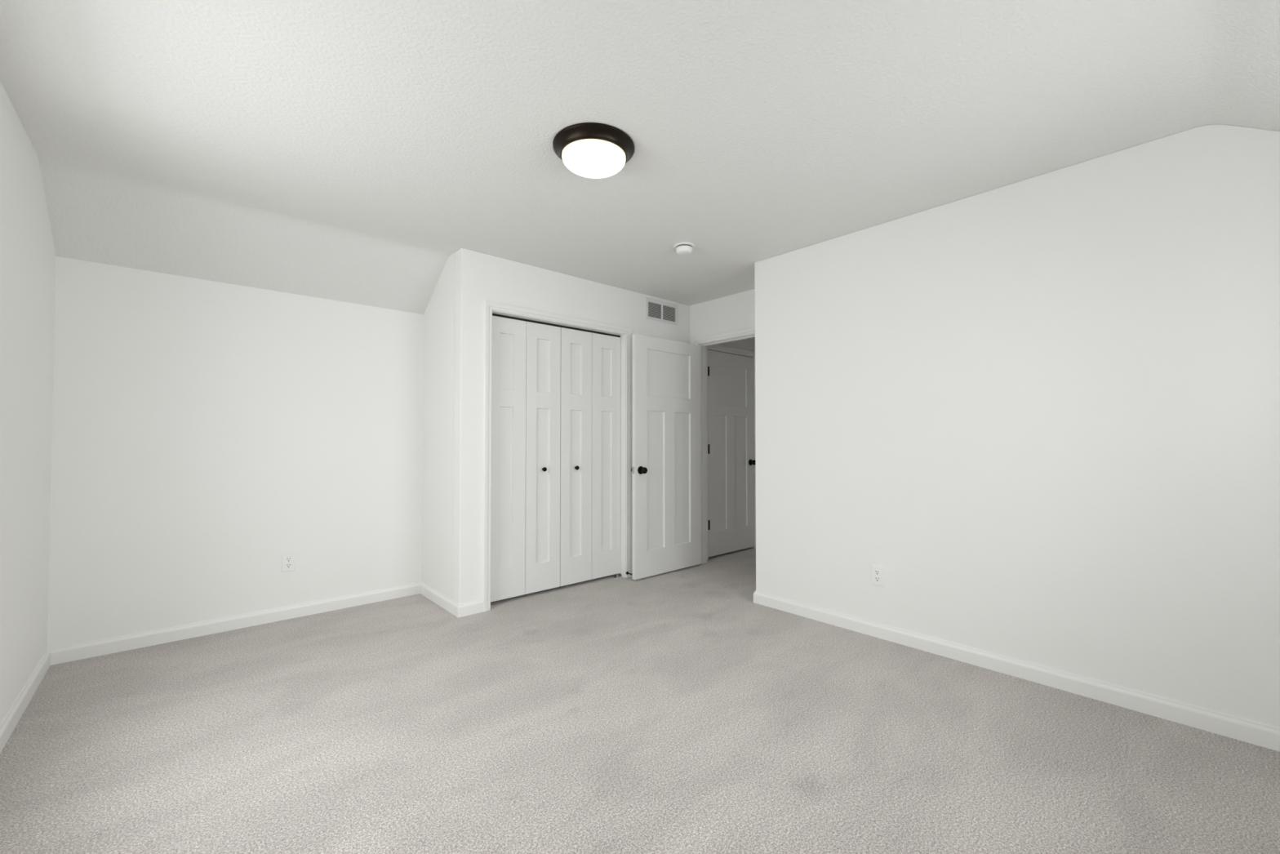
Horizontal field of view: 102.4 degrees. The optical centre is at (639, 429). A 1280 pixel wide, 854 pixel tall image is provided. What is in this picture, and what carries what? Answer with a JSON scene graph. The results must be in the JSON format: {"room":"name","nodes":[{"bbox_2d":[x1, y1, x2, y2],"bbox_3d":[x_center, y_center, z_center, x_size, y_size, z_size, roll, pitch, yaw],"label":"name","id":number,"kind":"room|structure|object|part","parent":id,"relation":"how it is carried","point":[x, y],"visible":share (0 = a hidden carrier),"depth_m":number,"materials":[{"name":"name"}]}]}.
{"room":"empty bedroom","nodes":[
{"label":"empty bedroom","id":0,"kind":"room"},
{"bbox_2d":[0,80,56,724],"bbox_3d":[-1.586,-0.039,0.952,0.115,2.441,4.533,1,-1,-42],"label":"wall","id":1,"kind":"structure","parent":0,"point":[28,256],"depth_m":2.17,"materials":[{"name":"white paint"}]},
{"bbox_2d":[0,648,50,753],"bbox_3d":[-1.538,1.140,0.971,0.013,0.083,4.533,1,-1,-42],"label":"baseboard","id":2,"kind":"structure","parent":1,"relation":"attached to","point":[9,722],"depth_m":2.19,"materials":[{"name":"white paint"}]},
{"bbox_2d":[47,256,423,648],"bbox_3d":[-1.563,0.181,4.090,4.346,2.121,0.115,1,-1,-42],"label":"wall","id":3,"kind":"structure","parent":0,"point":[206,433],"depth_m":3.12,"materials":[{"name":"white paint"}]},
{"bbox_2d":[48,582,421,665],"bbox_3d":[-2.354,1.185,3.276,1.877,0.083,0.013,1,-1,-42],"label":"baseboard","id":4,"kind":"structure","parent":3,"relation":"attached to","point":[59,655],"depth_m":3.10,"materials":[{"name":"white paint"}]},
{"bbox_2d":[281,552,295,572],"bbox_3d":[-2.285,0.864,3.347,0.074,0.116,0.008,1,-1,-42],"label":"wall outlet","id":5,"kind":"object","parent":3,"relation":"attached to","point":[288,560],"visible":1,"depth_m":3.35,"materials":[{"name":"white plastic"}]},
{"bbox_2d":[285,556,291,561],"bbox_3d":[-2.284,0.844,3.346,0.034,0.028,0.004,1,-1,-42],"label":"receptacle","id":6,"kind":"object","parent":5,"relation":"attached to","point":[287,558],"depth_m":3.34,"materials":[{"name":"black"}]},
{"bbox_2d":[285,563,291,568],"bbox_3d":[-2.284,0.884,3.345,0.034,0.028,0.004,1,-1,-42],"label":"receptacle","id":7,"kind":"object","parent":5,"relation":"attached to","point":[287,565],"depth_m":3.34,"materials":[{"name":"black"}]},
{"bbox_2d":[421,252,454,599],"bbox_3d":[-1.419,0.015,3.748,0.115,2.441,0.592,1,-1,-42],"label":"wall","id":8,"kind":"structure","parent":0,"point":[437,455],"depth_m":3.68,"materials":[{"name":"white paint"}]},
{"bbox_2d":[420,582,458,617],"bbox_3d":[-1.424,1.192,3.635,0.013,0.083,0.720,1,-1,-42],"label":"baseboard","id":9,"kind":"structure","parent":8,"relation":"attached to","point":[448,604],"depth_m":3.60,"materials":[{"name":"white paint"}]},
{"bbox_2d":[452,248,755,604],"bbox_3d":[0.012,0.030,4.539,3.302,2.441,0.141,1,-1,-42],"label":"wall","id":10,"kind":"structure","parent":0,"point":[479,277],"depth_m":3.50,"materials":[{"name":"white paint"}]},
{"bbox_2d":[457,599,483,617],"bbox_3d":[-1.129,1.188,3.425,0.172,0.083,0.013,1,-1,-42],"label":"baseboard","id":11,"kind":"structure","parent":10,"relation":"attached to","point":[468,608],"depth_m":3.42,"materials":[{"name":"white paint"}]},
{"bbox_2d":[490,315,560,601],"bbox_3d":[-0.844,0.204,3.801,0.600,2.011,0.053,1,-1,-42],"label":"door","id":12,"kind":"structure","parent":10,"relation":"in","point":[526,380],"depth_m":3.79,"materials":[{"name":"white paint"}]},
{"bbox_2d":[492,313,620,337],"bbox_3d":[-0.629,-0.808,4.033,1.212,0.013,0.024,1,-1,-42],"label":"track","id":13,"kind":"object","parent":10,"relation":"attached to","point":[493,314],"visible":0.64,"depth_m":3.98,"materials":[{"name":"black"}]},
{"bbox_2d":[482,300,631,611],"bbox_3d":[-0.606,0.182,3.988,1.332,2.115,0.132,1,-1,-42],"label":"door frame","id":14,"kind":"structure","parent":10,"relation":"attached to","point":[490,307],"depth_m":3.97,"materials":[{"name":"white paint"}]},
{"bbox_2d":[560,327,620,586],"bbox_3d":[-0.394,0.212,4.205,0.600,2.011,0.053,1,-1,-42],"label":"door","id":15,"kind":"structure","parent":10,"relation":"in","point":[590,443],"depth_m":4.19,"materials":[{"name":"white paint"}]},
{"bbox_2d":[645,297,678,324],"bbox_3d":[0.201,-1.071,4.665,0.407,0.188,0.007,1,-1,-42],"label":"air vent","id":16,"kind":"object","parent":10,"relation":"in","point":[665,312],"visible":1,"depth_m":4.66,"materials":[{"name":"white metal"}]},
{"bbox_2d":[648,302,661,319],"bbox_3d":[0.132,-1.063,4.603,0.163,0.127,0.005,1,-1,-42],"label":"grille","id":17,"kind":"object","parent":16,"relation":"attached to","point":[654,309],"depth_m":4.60,"materials":[{"name":"white metal"}]},
{"bbox_2d":[662,305,675,321],"bbox_3d":[0.267,-1.061,4.724,0.163,0.127,0.005,1,-1,-42],"label":"grille","id":18,"kind":"object","parent":16,"relation":"attached to","point":[668,311],"depth_m":4.72,"materials":[{"name":"white metal"}]},
{"bbox_2d":[631,333,701,579],"bbox_3d":[0.251,0.224,4.514,0.838,2.020,0.163,1,-1,-42],"label":"door","id":19,"kind":"structure","parent":10,"relation":"in","point":[666,468],"depth_m":4.47,"materials":[{"name":"white paint"}]},
{"bbox_3d":[0.030,0.336,4.240,0.054,0.054,0.054,1,-1,-42],"label":"knob","id":20,"kind":"part","parent":19,"relation":"part of","materials":[{"name":"black metal"}]},
{"bbox_2d":[693,326,755,564],"bbox_3d":[0.860,0.193,4.543,0.132,2.115,0.940,1,-1,-42],"label":"door frame","id":21,"kind":"structure","parent":10,"relation":"attached to","point":[747,333],"depth_m":4.84,"materials":[{"name":"white paint"}]},
{"bbox_2d":[707,349,755,556],"bbox_3d":[0.952,0.234,5.261,0.758,2.022,0.099,1,-1,-42],"label":"door","id":22,"kind":"structure","parent":10,"relation":"in","point":[731,400],"depth_m":5.26,"materials":[{"name":"white paint"}]},
{"bbox_2d":[706,344,755,559],"bbox_3d":[0.910,0.210,5.313,0.878,2.110,0.132,1,-1,-42],"label":"door frame","id":23,"kind":"structure","parent":10,"relation":"attached to","point":[718,348],"depth_m":5.30,"materials":[{"name":"white paint"}]},
{"bbox_2d":[0,0,1279,314],"bbox_3d":[0.384,-1.098,2.740,5.409,0.534,4.763,1,-1,-42],"label":"ceiling","id":24,"kind":"structure","parent":0,"point":[339,150],"depth_m":2.04,"materials":[{"name":"white paint"}]},
{"bbox_2d":[552,122,634,178],"bbox_3d":[-0.201,-1.184,2.251,0.356,0.102,0.356,1,-1,-42],"label":"ceiling light","id":25,"kind":"object","parent":24,"relation":"attached to","point":[593,150],"visible":1,"depth_m":2.16,"materials":[{"name":"white glass"}]},
{"bbox_3d":[-0.201,-1.165,2.251,0.279,0.064,0.279,1,-1,-42],"label":"lamp shade","id":26,"kind":"part","parent":25,"relation":"part of","materials":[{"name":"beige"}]},
{"bbox_2d":[673,242,694,255],"bbox_3d":[0.292,-1.187,3.405,0.142,0.050,0.142,1,-1,-42],"label":"smoke detector","id":27,"kind":"object","parent":24,"relation":"attached to","point":[682,248],"visible":1,"depth_m":3.37,"materials":[{"name":"white plastic"}]},
{"bbox_3d":[0.292,-1.208,3.405,0.142,0.008,0.142,1,-1,-42],"label":"plate","id":28,"kind":"part","parent":27,"relation":"part of","materials":[{"name":"white plastic"}]},
{"bbox_2d":[0,547,1279,853],"bbox_3d":[0.384,1.275,2.694,5.409,0.120,4.763,1,-1,-42],"label":"floor","id":29,"kind":"structure","parent":0,"point":[677,711],"depth_m":1.96,"materials":[{"name":"carpet"}]},
{"bbox_2d":[613,573,622,577],"bbox_3d":[-0.194,1.235,4.359,0.073,0.024,0.032,1,-1,-42],"label":"pivot bracket","id":30,"kind":"object","parent":29,"relation":"on","point":[620,575],"visible":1,"depth_m":4.35,"materials":[{"name":"silver metal"}]},
{"bbox_2d":[689,288,755,344],"bbox_3d":[0.898,0.030,4.517,0.116,2.441,1.356,1,-1,-42],"label":"wall","id":31,"kind":"structure","parent":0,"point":[735,312],"depth_m":4.62,"materials":[{"name":"white paint"}]},
{"bbox_2d":[754,124,1279,728],"bbox_3d":[1.771,-0.005,2.731,0.115,2.441,2.700,1,-1,-42],"label":"wall","id":32,"kind":"structure","parent":0,"point":[1046,406],"depth_m":2.42,"materials":[{"name":"white paint"}]},
{"bbox_2d":[871,564,884,586],"bbox_3d":[1.400,0.862,3.036,0.008,0.116,0.074,1,-1,-42],"label":"wall outlet","id":33,"kind":"object","parent":32,"relation":"attached to","point":[877,571],"visible":1,"depth_m":3.03,"materials":[{"name":"white plastic"}]},
{"bbox_2d":[874,569,879,574],"bbox_3d":[1.399,0.842,3.035,0.004,0.028,0.034,1,-1,-42],"label":"receptacle","id":34,"kind":"object","parent":33,"relation":"attached to","point":[876,571],"depth_m":3.03,"materials":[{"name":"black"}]},
{"bbox_2d":[874,576,879,582],"bbox_3d":[1.399,0.881,3.034,0.004,0.028,0.034,1,-1,-42],"label":"receptacle","id":35,"kind":"object","parent":33,"relation":"attached to","point":[877,579],"depth_m":3.03,"materials":[{"name":"white plastic"}]},
{"bbox_2d":[753,591,1279,751],"bbox_3d":[1.719,1.173,2.670,0.013,0.083,2.713,1,-1,-42],"label":"baseboard","id":36,"kind":"structure","parent":32,"relation":"attached to","point":[1247,731],"depth_m":2.40,"materials":[{"name":"white paint"}]}
]}

